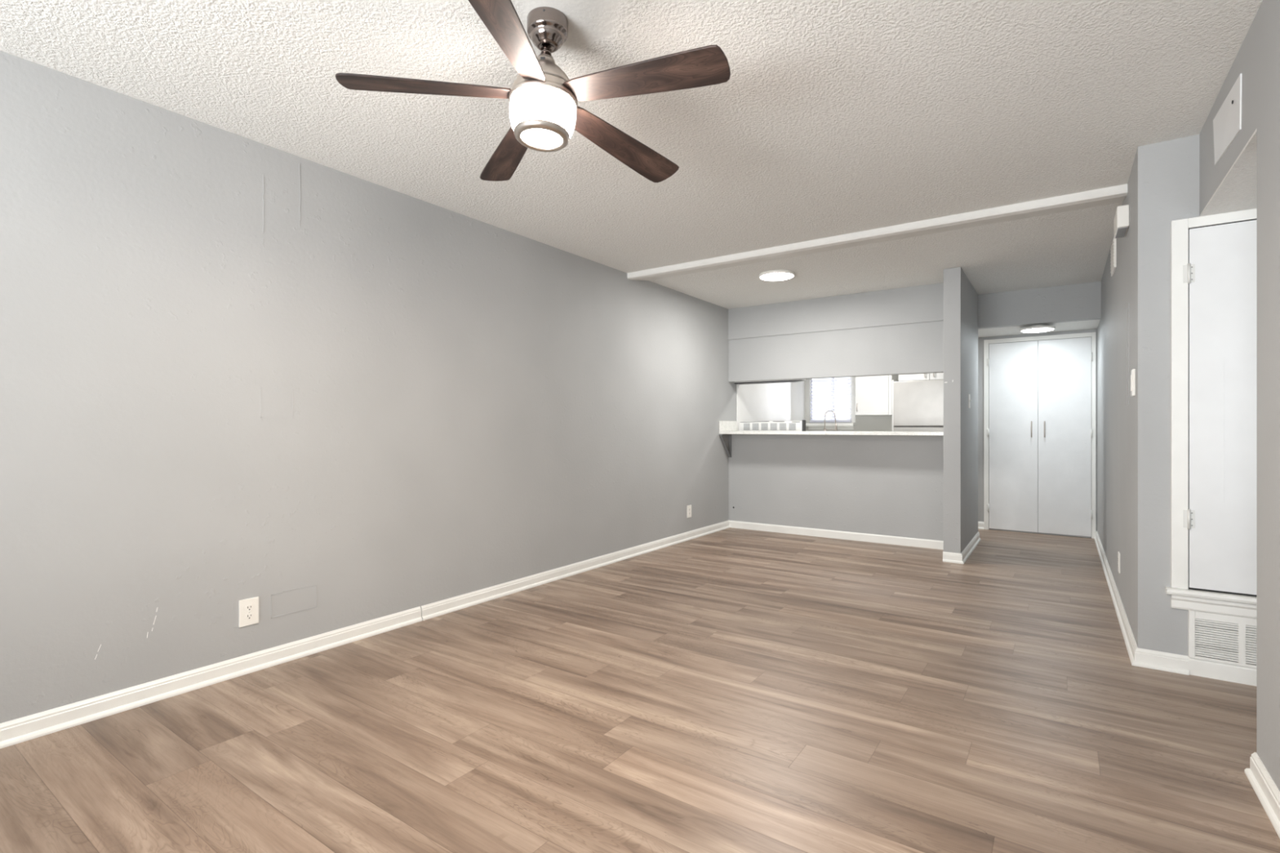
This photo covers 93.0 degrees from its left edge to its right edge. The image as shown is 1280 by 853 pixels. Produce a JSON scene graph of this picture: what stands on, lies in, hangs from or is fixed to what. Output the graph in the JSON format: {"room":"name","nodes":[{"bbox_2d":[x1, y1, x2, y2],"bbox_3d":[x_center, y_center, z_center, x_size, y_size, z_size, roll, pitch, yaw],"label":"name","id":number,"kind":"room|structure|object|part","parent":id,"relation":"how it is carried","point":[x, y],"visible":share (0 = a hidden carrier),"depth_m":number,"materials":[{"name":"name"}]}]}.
{"room":"empty living room","nodes":[
{"label":"empty living room","id":0,"kind":"room"},
{"bbox_2d":[0,50,736,723],"bbox_3d":[-0.777,-0.102,4.353,0.122,2.443,11.170,0,0,35],"label":"wall","id":1,"kind":"structure","parent":0,"point":[234,368],"depth_m":2.86,"materials":[{"name":"grey paint"}]},
{"bbox_2d":[239,596,258,627],"bbox_3d":[-1.790,0.846,2.782,0.009,0.122,0.082,0,0,35],"label":"wall outlet","id":2,"kind":"object","parent":1,"relation":"attached to","point":[248,608],"visible":1,"depth_m":2.78,"materials":[{"name":"white plastic"}]},
{"bbox_2d":[244,613,253,619],"bbox_3d":[-1.788,0.866,2.781,0.004,0.027,0.034,0,0,35],"label":"receptacle","id":3,"kind":"object","parent":2,"relation":"attached to","point":[247,615],"depth_m":2.78,"materials":[{"name":"white plastic"}]},
{"bbox_2d":[244,604,253,611],"bbox_3d":[-1.788,0.827,2.781,0.004,0.027,0.034,0,0,35],"label":"receptacle","id":4,"kind":"object","parent":2,"relation":"attached to","point":[247,607],"depth_m":2.78,"materials":[{"name":"white plastic"}]},
{"bbox_2d":[0,520,730,748],"bbox_3d":[-1.448,1.080,3.260,0.026,0.080,8.610,0,0,35],"label":"baseboard","id":5,"kind":"structure","parent":1,"relation":"attached to","point":[29,727],"depth_m":2.86,"materials":[{"name":"white paint"}]},
{"bbox_2d":[687,505,691,518],"bbox_3d":[0.493,0.842,6.077,0.009,0.122,0.082,0,0,35],"label":"wall outlet","id":6,"kind":"object","parent":1,"relation":"attached to","point":[689,507],"visible":1,"depth_m":6.07,"materials":[{"name":"white plastic"}]},
{"bbox_2d":[719,434,731,457],"bbox_3d":[0.941,0.205,6.697,0.035,0.262,0.237,0,0,35],"label":"bracket","id":7,"kind":"object","parent":1,"relation":"attached to","point":[728,451],"visible":0.82,"depth_m":6.75,"materials":[{"name":"grey metal"}]},
{"bbox_3d":[1.005,0.205,6.789,0.035,0.261,0.013,0,0,35],"label":"wall leg","id":8,"kind":"part","parent":7,"relation":"part of","materials":[{"name":"grey metal"}]},
{"bbox_2d":[736,382,790,431],"bbox_3d":[1.586,-0.355,7.649,0.012,0.950,1.660,0,0,35],"label":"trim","id":9,"kind":"structure","parent":1,"relation":"attached to","point":[771,402],"depth_m":7.58,"materials":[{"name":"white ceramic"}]},
{"bbox_2d":[0,0,1262,308],"bbox_3d":[0.739,-1.363,3.302,3.573,0.080,11.170,0,0,35],"label":"ceiling","id":10,"kind":"structure","parent":0,"point":[831,117],"depth_m":2.51,"materials":[{"name":"white paint"}]},
{"bbox_2d":[335,0,730,182],"bbox_3d":[-0.280,-1.123,1.968,1.182,0.400,1.183,0,0,35],"label":"ceiling fan","id":11,"kind":"object","parent":10,"relation":"hanging from","point":[544,111],"visible":1,"depth_m":1.88,"materials":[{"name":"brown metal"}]},
{"bbox_3d":[-0.665,-1.064,1.901,0.524,0.007,0.130,-1,12,-10],"label":"blade","id":12,"kind":"part","parent":11,"relation":"part of","materials":[{"name":"brown wood"}]},
{"bbox_3d":[-0.482,-1.042,2.281,0.130,0.007,0.524,-11,1,-29],"label":"blade","id":13,"kind":"part","parent":11,"relation":"part of","materials":[{"name":"brown wood"}]},
{"bbox_3d":[-0.361,-1.062,1.609,0.130,0.007,0.524,15,3,7],"label":"blade","id":14,"kind":"part","parent":11,"relation":"part of","materials":[{"name":"brown wood"}]},
{"bbox_3d":[-0.313,-0.996,1.964,0.211,0.107,0.212,0,0,35],"label":"lamp shade","id":15,"kind":"part","parent":11,"relation":"part of","materials":[{"name":"white glass"}]},
{"bbox_3d":[-0.063,-1.027,2.224,0.130,0.007,0.524,-17,-19,41],"label":"blade","id":16,"kind":"part","parent":11,"relation":"part of","materials":[{"name":"brown wood"}]},
{"bbox_3d":[0.011,-1.039,1.808,0.524,0.007,0.130,6,-14,26],"label":"blade","id":17,"kind":"part","parent":11,"relation":"part of","materials":[{"name":"brown wood"}]},
{"bbox_2d":[758,269,795,280],"bbox_3d":[1.181,-1.306,5.247,0.306,0.034,0.306,0,0,35],"label":"recessed light","id":18,"kind":"object","parent":10,"relation":"in","point":[777,274],"visible":1,"depth_m":5.17,"materials":[{"name":"white plastic"}]},
{"bbox_2d":[760,272,793,280],"bbox_3d":[1.181,-1.296,5.247,0.282,0.016,0.282,0,0,35],"label":"diffuser","id":19,"kind":"object","parent":18,"relation":"attached to","point":[763,276],"depth_m":5.20,"materials":[{"name":"white plastic"}]},
{"bbox_2d":[0,527,1279,852],"bbox_3d":[1.228,1.150,2.965,4.960,0.060,11.372,0,0,35],"label":"floor","id":20,"kind":"structure","parent":0,"point":[730,690],"depth_m":2.22,"materials":[{"name":"wood"}]},
{"bbox_2d":[738,419,805,431],"bbox_3d":[1.622,0.520,7.038,0.774,1.200,0.627,0,0,35],"label":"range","id":21,"kind":"object","parent":20,"relation":"on","point":[743,425],"visible":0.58,"depth_m":6.76,"materials":[{"name":"white metal"}]},
{"bbox_2d":[892,379,943,431],"bbox_3d":[3.599,0.270,7.541,0.755,1.700,0.701,0,0,35],"label":"refrigerator","id":22,"kind":"object","parent":20,"relation":"on","point":[917,405],"depth_m":7.30,"materials":[{"name":"metal"}]},
{"bbox_3d":[3.306,0.270,7.764,0.018,1.700,0.669,0,0,35],"label":"refrigerator side panel","id":23,"kind":"part","parent":22,"relation":"part of","materials":[{"name":"white metal"}]},
{"bbox_3d":[3.431,0.529,7.279,0.733,1.062,0.077,0,0,35],"label":"door","id":24,"kind":"part","parent":22,"relation":"part of","materials":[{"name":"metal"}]},
{"bbox_3d":[2.755,0.681,8.170,1.320,0.879,0.628,0,0,35],"label":"base cabinet","id":25,"kind":"object","parent":20,"relation":"on","visible":0},
{"bbox_3d":[2.762,0.220,8.172,1.330,0.039,0.619,0,0,35],"label":"countertop","id":26,"kind":"structure","parent":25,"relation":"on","visible":0},
{"bbox_2d":[823,409,837,431],"bbox_3d":[2.621,-0.020,8.401,0.196,0.438,0.079,0,0,35],"label":"kitchen faucet","id":27,"kind":"object","parent":26,"relation":"on","point":[824,428],"visible":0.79,"depth_m":8.40,"materials":[{"name":"silver metal"}]},
{"bbox_3d":[2.635,-0.020,8.418,0.166,0.438,0.015,0,0,35],"label":"spout","id":28,"kind":"part","parent":27,"relation":"part of","materials":[{"name":"silver metal"}]},
{"bbox_2d":[728,282,943,541],"bbox_3d":[1.949,-0.102,6.209,2.250,2.443,0.134,0,0,35],"label":"wall","id":29,"kind":"structure","parent":0,"point":[883,485],"depth_m":6.09,"materials":[{"name":"grey paint"}]},
{"bbox_2d":[733,378,805,384],"bbox_3d":[1.433,-0.572,6.746,0.786,0.160,0.148,0,0,35],"label":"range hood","id":30,"kind":"object","parent":29,"relation":"attached to","point":[786,380],"visible":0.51,"depth_m":6.68,"materials":[{"name":"white metal"}]},
{"bbox_2d":[719,421,943,435],"bbox_3d":[1.903,0.002,6.144,2.247,0.144,0.423,0,0,35],"label":"countertop","id":31,"kind":"structure","parent":29,"relation":"attached to","point":[725,427],"depth_m":6.06,"materials":[{"name":"white stone"}]},
{"bbox_2d":[728,520,943,549],"bbox_3d":[1.913,1.081,6.162,2.224,0.078,0.013,0,0,35],"label":"baseboard","id":32,"kind":"structure","parent":29,"relation":"attached to","point":[913,542],"depth_m":6.08,"materials":[{"name":"white paint"}]},
{"bbox_2d":[790,374,898,431],"bbox_3d":[3.178,-0.102,7.982,2.250,2.443,0.698,0,0,35],"label":"wall","id":33,"kind":"structure","parent":0,"point":[800,391],"depth_m":8.45,"materials":[{"name":"grey paint"}]},
{"bbox_2d":[805,377,855,430],"bbox_3d":[2.710,-0.432,8.603,0.677,0.935,0.172,0,0,35],"label":"window","id":34,"kind":"structure","parent":33,"relation":"in","point":[840,426],"depth_m":8.48,"materials":[{"name":"white paint"}]},
{"bbox_3d":[2.677,-0.036,8.564,0.667,0.048,0.072,0,0,35],"label":"sill","id":35,"kind":"part","parent":34,"relation":"part of","materials":[{"name":"white paint"}]},
{"bbox_2d":[809,377,851,422],"bbox_3d":[2.690,-0.483,8.589,0.584,0.823,0.050,0,0,35],"label":"window blind","id":36,"kind":"object","parent":34,"relation":"attached to","point":[848,393],"visible":0.61,"depth_m":8.59,"materials":[{"name":"white plastic"}]},
{"bbox_3d":[2.688,-0.081,8.586,0.580,0.018,0.036,0,0,35],"label":"rail","id":37,"kind":"part","parent":36,"relation":"part of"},
{"bbox_3d":[2.957,-0.480,8.409,0.050,0.839,0.014,0,0,35],"label":"casing","id":38,"kind":"part","parent":34,"relation":"part of","materials":[{"name":"white paint"}]},
{"bbox_2d":[855,374,897,415],"bbox_3d":[3.133,-0.557,8.078,0.457,0.796,0.350,0,0,35],"label":"upper cabinet","id":39,"kind":"object","parent":33,"relation":"attached to","point":[873,394],"visible":0.61,"depth_m":7.95,"materials":[{"name":"white wood"}]},
{"bbox_2d":[898,373,943,381],"bbox_3d":[3.693,-0.857,7.643,0.757,0.550,0.426,0,0,35],"label":"upper cabinet","id":40,"kind":"object","parent":33,"relation":"attached to","point":[929,376],"visible":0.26,"depth_m":7.55,"materials":[{"name":"white wood"}]},
{"bbox_3d":[3.431,-0.857,7.612,0.358,0.542,0.018,0,0,35],"label":"door","id":41,"kind":"part","parent":40,"relation":"part of","materials":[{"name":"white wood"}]},
{"bbox_3d":[3.742,-0.857,7.396,0.390,0.542,0.018,0,0,35],"label":"door","id":42,"kind":"part","parent":40,"relation":"part of","materials":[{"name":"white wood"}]},
{"bbox_2d":[626,183,1127,280],"bbox_3d":[1.364,-1.298,4.391,3.360,0.049,0.328,0,0,35],"label":"trim","id":43,"kind":"structure","parent":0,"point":[1114,194],"depth_m":4.00,"materials":[{"name":"white paint"}]},
{"bbox_2d":[943,266,977,553],"bbox_3d":[2.954,-0.102,5.569,0.130,2.443,1.281,0,0,35],"label":"wall","id":44,"kind":"structure","parent":0,"point":[960,296],"depth_m":5.07,"materials":[{"name":"grey paint"}]},
{"bbox_2d":[942,531,981,564],"bbox_3d":[2.956,1.080,5.553,0.156,0.080,1.304,0,0,35],"label":"baseboard","id":45,"kind":"structure","parent":44,"relation":"attached to","point":[953,557],"depth_m":5.07,"materials":[{"name":"white paint"}]},
{"bbox_2d":[968,394,971,408],"bbox_3d":[2.958,-0.235,5.445,0.021,0.124,0.076,0,0,35],"label":"light switch","id":46,"kind":"object","parent":44,"relation":"attached to","point":[969,400],"visible":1,"depth_m":5.43,"materials":[{"name":"white plastic"}]},
{"bbox_3d":[2.952,-0.235,5.449,0.007,0.124,0.076,0,0,35],"label":"plate","id":47,"kind":"part","parent":46,"relation":"part of","materials":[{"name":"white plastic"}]},
{"bbox_2d":[977,328,1097,537],"bbox_3d":[4.176,0.065,6.475,1.107,2.110,0.120,0,0,35],"label":"door frame","id":48,"kind":"structure","parent":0,"point":[980,340],"depth_m":6.68,"materials":[{"name":"white paint"}]},
{"bbox_2d":[977,521,983,529],"bbox_3d":[3.727,1.080,6.698,0.115,0.080,0.024,0,0,35],"label":"baseboard","id":49,"kind":"structure","parent":48,"relation":"attached to","point":[980,524],"depth_m":6.68,"materials":[{"name":"white paint"}]},
{"bbox_2d":[983,332,1096,538],"bbox_3d":[4.173,0.081,6.377,0.983,2.078,0.063,0,0,35],"label":"door","id":50,"kind":"structure","parent":48,"relation":"in","point":[1067,367],"depth_m":6.36,"materials":[{"name":"white paint"}]},
{"bbox_2d":[977,319,1100,337],"bbox_3d":[3.982,-1.157,6.195,1.107,0.333,0.760,0,0,35],"label":"ceiling","id":51,"kind":"structure","parent":0,"point":[1088,324],"depth_m":6.09,"materials":[{"name":"white paint"}]},
{"bbox_2d":[1019,324,1055,333],"bbox_3d":[3.866,-0.962,5.911,0.290,0.056,0.290,0,0,35],"label":"ceiling light","id":52,"kind":"object","parent":51,"relation":"attached to","point":[1035,328],"visible":1,"depth_m":5.85,"materials":[{"name":"white glass"}]},
{"bbox_2d":[1021,328,1053,333],"bbox_3d":[3.866,-0.942,5.911,0.266,0.016,0.266,0,0,35],"label":"diffuser","id":53,"kind":"object","parent":52,"relation":"attached to","point":[1023,330],"depth_m":5.87,"materials":[{"name":"white plastic"}]},
{"bbox_2d":[977,281,1101,328],"bbox_3d":[3.743,-1.157,5.850,1.107,0.333,0.080,0,0,35],"label":"wall header","id":54,"kind":"structure","parent":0,"point":[1080,301],"depth_m":5.76,"materials":[{"name":"grey paint"}]},
{"bbox_2d":[1097,133,1199,656],"bbox_3d":[4.101,-0.102,4.123,1.456,2.443,4.070,0,0,35],"label":"wall","id":55,"kind":"structure","parent":0,"point":[1134,327],"depth_m":2.85,"materials":[{"name":"grey paint"}]},
{"bbox_2d":[1110,237,1115,276],"bbox_3d":[3.200,-1.155,4.109,0.016,0.210,0.300,0,0,35],"label":"air vent","id":56,"kind":"object","parent":55,"relation":"in","point":[1113,249],"visible":0.88,"depth_m":4.03,"materials":[{"name":"white plastic"}]},
{"bbox_2d":[1117,551,1119,573],"bbox_3d":[2.961,0.836,3.757,0.009,0.122,0.082,0,0,35],"label":"wall outlet","id":57,"kind":"object","parent":55,"relation":"attached to","point":[1118,553],"visible":1,"depth_m":3.73,"materials":[{"name":"white plastic"}]},
{"bbox_2d":[1113,204,1128,238],"bbox_3d":[2.638,-1.123,3.330,0.052,0.117,0.240,0,0,35],"label":"door chime","id":58,"kind":"object","parent":55,"relation":"attached to","point":[1121,221],"visible":1,"depth_m":3.24,"materials":[{"name":"white plastic"}]},
{"bbox_2d":[1130,368,1135,396],"bbox_3d":[2.434,-0.220,3.001,0.014,0.132,0.080,0,0,35],"label":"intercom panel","id":59,"kind":"object","parent":55,"relation":"attached to","point":[1133,371],"visible":1,"depth_m":2.97,"materials":[{"name":"white plastic"}]},
{"bbox_2d":[1093,530,1189,675],"bbox_3d":[3.528,1.080,4.433,0.202,0.080,3.974,0,0,35],"label":"baseboard","id":60,"kind":"structure","parent":55,"relation":"attached to","point":[1148,659],"depth_m":2.87,"materials":[{"name":"white paint"}]},
{"bbox_2d":[1165,208,1256,618],"bbox_3d":[2.735,-0.059,2.571,0.774,1.774,0.047,0,0,35],"label":"door","id":61,"kind":"structure","parent":55,"relation":"in","point":[1213,257],"depth_m":2.70,"materials":[{"name":"white paint"}]},
{"bbox_3d":[2.734,0.750,2.570,0.774,0.030,0.045,0,0,35],"label":"sill","id":62,"kind":"part","parent":61,"relation":"part of","materials":[{"name":"white paint"}]},
{"bbox_2d":[1188,657,1256,686],"bbox_3d":[3.013,1.081,2.394,1.275,0.078,0.013,0,0,35],"label":"baseboard","id":63,"kind":"structure","parent":55,"relation":"attached to","point":[1200,668],"depth_m":2.69,"materials":[{"name":"white paint"}]},
{"bbox_2d":[1188,610,1256,668],"bbox_3d":[2.776,0.935,2.557,0.700,0.213,0.018,0,0,35],"label":"air vent","id":64,"kind":"object","parent":55,"relation":"in","point":[1215,637],"visible":0.84,"depth_m":2.69,"materials":[{"name":"white metal"}]},
{"bbox_2d":[1199,128,1256,216],"bbox_3d":[2.754,-0.951,1.988,1.237,0.010,0.975,0,0,35],"label":"ceiling","id":65,"kind":"structure","parent":0,"point":[1237,191],"depth_m":2.40,"materials":[{"name":"white paint"}]},
{"bbox_2d":[1199,0,1279,791],"bbox_3d":[0.824,-0.102,0.183,0.120,2.443,6.140,0,0,35],"label":"wall","id":66,"kind":"structure","parent":0,"point":[1257,59],"depth_m":1.85,"materials":[{"name":"grey paint"}]},
{"bbox_2d":[1213,73,1241,164],"bbox_3d":[2.206,-1.143,2.289,0.009,0.218,0.460,0,0,35],"label":"access panel","id":67,"kind":"object","parent":66,"relation":"attached to","point":[1227,123],"visible":1,"depth_m":2.25,"materials":[{"name":"white paint"}]},
{"bbox_2d":[1244,752,1279,838],"bbox_3d":[0.543,1.080,-0.201,0.144,0.080,5.189,0,0,35],"label":"baseboard","id":68,"kind":"structure","parent":66,"relation":"attached to","point":[1264,786],"depth_m":1.81,"materials":[{"name":"white paint"}]}
]}

